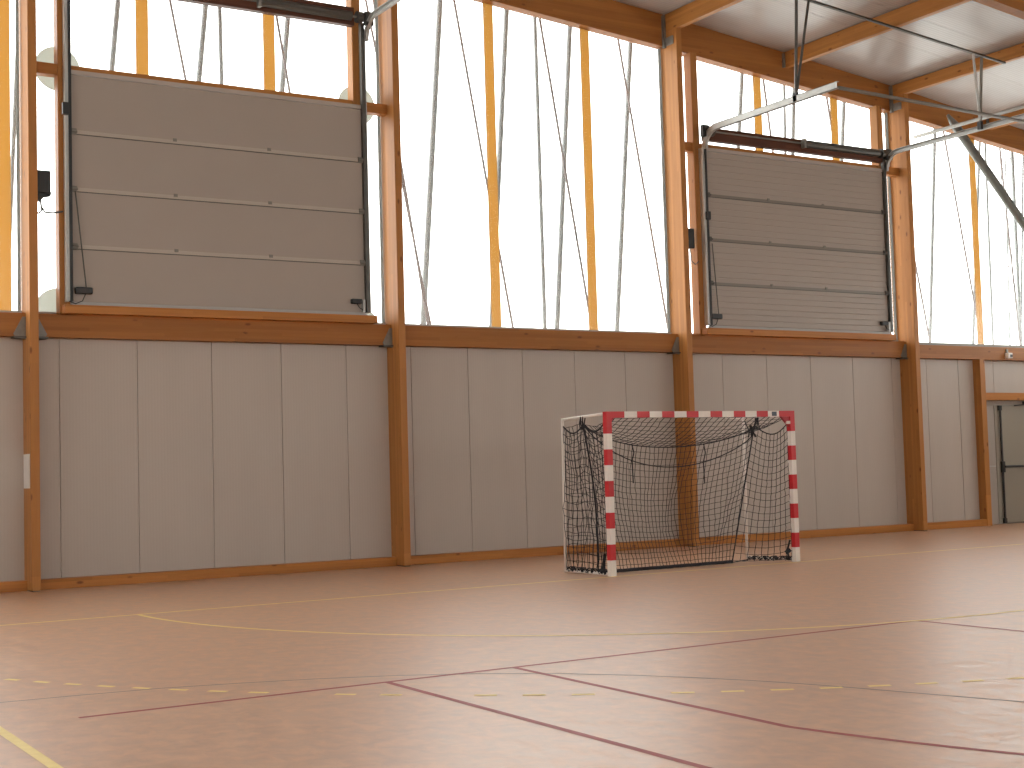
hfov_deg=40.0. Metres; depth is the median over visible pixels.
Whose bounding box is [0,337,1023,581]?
wall
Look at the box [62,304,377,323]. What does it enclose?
ledge
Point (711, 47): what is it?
beam
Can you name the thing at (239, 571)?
rail
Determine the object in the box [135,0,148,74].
strip
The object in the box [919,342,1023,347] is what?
window sill
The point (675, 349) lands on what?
steel gusset
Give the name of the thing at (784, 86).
pole
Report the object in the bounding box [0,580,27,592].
rail
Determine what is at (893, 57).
ceiling
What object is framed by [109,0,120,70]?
pole
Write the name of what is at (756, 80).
strip
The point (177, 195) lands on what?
door
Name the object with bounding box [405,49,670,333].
window
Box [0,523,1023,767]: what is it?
floor
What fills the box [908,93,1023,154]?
beam
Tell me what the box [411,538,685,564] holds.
rail
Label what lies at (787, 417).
goal
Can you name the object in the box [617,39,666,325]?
rod
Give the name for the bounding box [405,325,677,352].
beam
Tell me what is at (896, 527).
rail
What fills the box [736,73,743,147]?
pole
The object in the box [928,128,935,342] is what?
pole
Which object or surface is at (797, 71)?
hanger
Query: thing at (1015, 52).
rafter
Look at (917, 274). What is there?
rod
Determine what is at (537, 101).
pole
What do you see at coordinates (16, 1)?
window
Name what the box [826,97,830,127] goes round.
rod
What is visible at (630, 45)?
pole
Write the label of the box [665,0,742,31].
rafter
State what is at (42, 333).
steel gusset
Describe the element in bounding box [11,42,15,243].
pole
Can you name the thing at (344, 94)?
disc
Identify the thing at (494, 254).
strip
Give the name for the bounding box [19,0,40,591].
column
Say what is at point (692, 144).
door frame
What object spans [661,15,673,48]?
hanger
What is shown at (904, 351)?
steel gusset
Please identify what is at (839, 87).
pipe
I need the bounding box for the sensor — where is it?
[1005,349,1012,358]
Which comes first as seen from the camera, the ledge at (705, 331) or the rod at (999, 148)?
the ledge at (705, 331)
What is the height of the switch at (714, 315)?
0.090 m
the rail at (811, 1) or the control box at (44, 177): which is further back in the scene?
the rail at (811, 1)
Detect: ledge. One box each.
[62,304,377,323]
[701,328,895,340]
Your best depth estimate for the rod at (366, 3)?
22.08 m
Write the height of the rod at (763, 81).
7.805 m
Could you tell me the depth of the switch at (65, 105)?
18.27 m
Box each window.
[0,0,21,312]
[39,0,385,324]
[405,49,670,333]
[692,113,897,340]
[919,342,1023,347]
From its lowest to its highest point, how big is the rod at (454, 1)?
7.807 m
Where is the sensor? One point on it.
(1007, 355)
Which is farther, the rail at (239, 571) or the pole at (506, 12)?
the pole at (506, 12)
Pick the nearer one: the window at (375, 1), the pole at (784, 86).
the window at (375, 1)
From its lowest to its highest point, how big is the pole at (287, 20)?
7.809 m
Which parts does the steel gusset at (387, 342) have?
gusset plate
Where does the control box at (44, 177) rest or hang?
attached to the column at (27, 8)
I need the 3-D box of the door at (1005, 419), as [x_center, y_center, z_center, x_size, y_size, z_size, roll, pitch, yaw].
[10.189,1.549,28.261,2.290,2.470,0.281,0,-4,-32]
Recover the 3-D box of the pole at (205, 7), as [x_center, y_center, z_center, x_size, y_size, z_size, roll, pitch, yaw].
[-4.627,-3.770,20.503,0.910,7.809,0.081,0,-4,-32]
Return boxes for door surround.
[972,359,1023,525]
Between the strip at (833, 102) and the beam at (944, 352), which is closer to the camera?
the strip at (833, 102)
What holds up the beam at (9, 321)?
attached to the column at (27, 8)
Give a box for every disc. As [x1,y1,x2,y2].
[36,46,79,89]
[39,288,55,311]
[338,87,373,122]
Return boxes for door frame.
[37,0,386,313]
[683,52,898,334]
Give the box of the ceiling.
[614,0,1023,129]
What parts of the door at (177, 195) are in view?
door, door, door, door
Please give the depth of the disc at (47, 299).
18.45 m
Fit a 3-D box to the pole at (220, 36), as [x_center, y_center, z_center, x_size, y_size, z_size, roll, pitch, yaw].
[-4.265,-3.767,20.725,0.133,7.801,0.061,0,-4,-32]
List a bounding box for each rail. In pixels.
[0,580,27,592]
[41,557,396,589]
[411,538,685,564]
[699,524,913,544]
[804,0,1005,63]
[928,519,986,529]
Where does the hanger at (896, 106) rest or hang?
attached to the column at (898, 121)
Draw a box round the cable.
[993,149,1017,344]
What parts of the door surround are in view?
door post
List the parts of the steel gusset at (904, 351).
gusset plate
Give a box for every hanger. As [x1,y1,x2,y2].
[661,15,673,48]
[793,0,809,101]
[889,86,901,112]
[972,53,982,129]
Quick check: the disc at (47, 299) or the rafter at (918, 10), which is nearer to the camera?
the disc at (47, 299)
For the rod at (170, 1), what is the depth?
20.28 m
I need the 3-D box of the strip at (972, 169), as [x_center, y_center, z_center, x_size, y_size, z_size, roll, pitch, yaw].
[9.266,-2.819,28.075,0.176,4.377,0.015,0,-4,-32]
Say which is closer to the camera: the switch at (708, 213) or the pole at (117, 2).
the pole at (117, 2)
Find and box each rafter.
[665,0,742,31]
[782,0,971,68]
[892,43,1023,95]
[972,0,1023,19]
[986,109,1023,129]
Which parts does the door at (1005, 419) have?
vertical rod, frame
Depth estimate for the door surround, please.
27.49 m
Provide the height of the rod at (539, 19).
7.807 m
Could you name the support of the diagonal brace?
attached to the ceiling
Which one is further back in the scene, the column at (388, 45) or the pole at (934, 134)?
the pole at (934, 134)
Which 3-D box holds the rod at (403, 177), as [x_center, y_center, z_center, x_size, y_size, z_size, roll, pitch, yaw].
[-1.793,-3.757,22.073,1.305,7.806,0.038,0,-4,-32]
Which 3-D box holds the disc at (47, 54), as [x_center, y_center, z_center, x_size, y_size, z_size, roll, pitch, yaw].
[-6.055,-4.197,18.720,0.600,0.600,0.012,0,-4,-32]
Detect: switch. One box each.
[62,102,68,114]
[75,287,92,294]
[351,299,361,303]
[706,211,710,219]
[712,313,722,318]
[880,321,888,324]
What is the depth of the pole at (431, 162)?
22.52 m
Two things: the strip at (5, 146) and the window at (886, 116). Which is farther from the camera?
the window at (886, 116)
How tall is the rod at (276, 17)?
7.807 m
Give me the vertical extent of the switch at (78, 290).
0.090 m
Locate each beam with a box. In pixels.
[0,312,24,336]
[39,313,390,345]
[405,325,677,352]
[472,0,661,49]
[681,24,889,112]
[692,335,905,357]
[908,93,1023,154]
[919,345,1023,360]
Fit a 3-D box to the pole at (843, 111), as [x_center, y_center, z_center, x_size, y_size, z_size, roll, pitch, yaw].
[6.365,-3.678,27.274,0.970,7.809,0.075,0,-4,-32]
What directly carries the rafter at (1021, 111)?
attached to the beam at (1010, 138)
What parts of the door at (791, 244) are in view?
door, door, door, door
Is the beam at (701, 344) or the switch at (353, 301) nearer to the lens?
the switch at (353, 301)
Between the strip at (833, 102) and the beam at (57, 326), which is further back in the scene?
the strip at (833, 102)
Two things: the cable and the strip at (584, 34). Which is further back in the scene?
the cable
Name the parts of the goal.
post, goal post, post, corner plate, goal post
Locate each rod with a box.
[169,0,186,79]
[275,16,290,92]
[365,0,431,324]
[372,0,428,323]
[453,0,513,326]
[538,18,587,309]
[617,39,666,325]
[762,79,773,152]
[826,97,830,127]
[915,258,930,341]
[942,131,975,314]
[999,148,1020,344]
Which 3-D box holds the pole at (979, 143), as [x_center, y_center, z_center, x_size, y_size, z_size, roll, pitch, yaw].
[9.670,-3.051,29.264,0.837,6.607,0.057,0,-4,-32]
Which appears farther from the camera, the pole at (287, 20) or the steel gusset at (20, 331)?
the pole at (287, 20)
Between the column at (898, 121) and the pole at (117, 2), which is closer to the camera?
the pole at (117, 2)
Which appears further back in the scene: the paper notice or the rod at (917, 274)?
the rod at (917, 274)
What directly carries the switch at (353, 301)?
attached to the door at (177, 195)
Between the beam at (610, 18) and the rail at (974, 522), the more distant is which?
the rail at (974, 522)
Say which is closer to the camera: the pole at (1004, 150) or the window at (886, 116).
the window at (886, 116)
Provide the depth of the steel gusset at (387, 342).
20.75 m
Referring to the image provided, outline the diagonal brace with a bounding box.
[946,114,1023,231]
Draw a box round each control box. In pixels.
[37,170,62,213]
[688,228,698,264]
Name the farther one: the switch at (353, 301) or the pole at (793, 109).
the pole at (793, 109)
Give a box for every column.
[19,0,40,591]
[377,0,410,566]
[658,28,699,546]
[884,94,927,530]
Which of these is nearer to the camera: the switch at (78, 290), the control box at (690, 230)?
the switch at (78, 290)
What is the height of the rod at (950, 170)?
6.608 m
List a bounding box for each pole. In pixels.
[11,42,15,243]
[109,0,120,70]
[196,5,207,81]
[218,7,223,83]
[279,18,290,91]
[420,0,442,323]
[489,9,508,325]
[533,17,546,327]
[554,26,571,328]
[615,42,632,330]
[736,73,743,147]
[783,85,786,153]
[791,88,795,154]
[840,102,845,160]
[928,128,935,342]
[972,142,980,343]
[984,144,993,344]
[1004,150,1010,344]
[1010,151,1022,344]
[1020,155,1023,314]
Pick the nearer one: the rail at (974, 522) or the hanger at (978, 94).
the hanger at (978, 94)
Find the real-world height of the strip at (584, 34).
5.280 m
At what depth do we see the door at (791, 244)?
24.94 m
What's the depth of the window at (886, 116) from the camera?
26.73 m
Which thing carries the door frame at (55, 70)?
on the beam at (57, 326)
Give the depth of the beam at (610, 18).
23.34 m
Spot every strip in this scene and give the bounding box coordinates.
[0,0,11,310]
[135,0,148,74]
[262,14,275,90]
[483,3,501,326]
[579,28,597,329]
[752,76,762,150]
[830,98,839,160]
[968,139,983,343]
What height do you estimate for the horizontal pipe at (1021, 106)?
0.070 m
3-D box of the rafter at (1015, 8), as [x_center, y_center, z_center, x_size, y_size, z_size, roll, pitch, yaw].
[7.279,-6.018,21.748,16.345,2.077,0.208,0,-4,-32]
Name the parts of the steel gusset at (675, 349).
gusset plate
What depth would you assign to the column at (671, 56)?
23.63 m
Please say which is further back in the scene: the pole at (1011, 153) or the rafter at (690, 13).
the pole at (1011, 153)
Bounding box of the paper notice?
[23,454,29,487]
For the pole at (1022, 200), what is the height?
6.604 m
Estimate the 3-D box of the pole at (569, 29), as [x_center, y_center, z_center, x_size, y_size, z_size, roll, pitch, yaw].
[0.883,-3.724,23.897,0.760,7.808,0.083,0,-4,-32]
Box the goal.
[561,411,799,576]
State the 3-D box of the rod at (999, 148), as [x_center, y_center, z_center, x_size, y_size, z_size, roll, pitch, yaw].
[10.462,-3.055,29.575,0.574,6.603,0.036,0,-4,-32]
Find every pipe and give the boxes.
[837,86,1023,122]
[913,105,1023,138]
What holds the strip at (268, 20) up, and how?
attached to the window at (375, 1)
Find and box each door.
[62,0,400,314]
[698,81,1023,333]
[986,400,1023,524]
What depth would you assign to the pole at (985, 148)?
29.43 m
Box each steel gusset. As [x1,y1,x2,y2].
[11,317,26,339]
[39,320,47,339]
[379,328,393,347]
[667,337,680,353]
[896,344,908,359]
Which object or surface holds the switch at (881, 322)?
attached to the door at (791, 244)
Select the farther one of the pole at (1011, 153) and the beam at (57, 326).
the pole at (1011, 153)

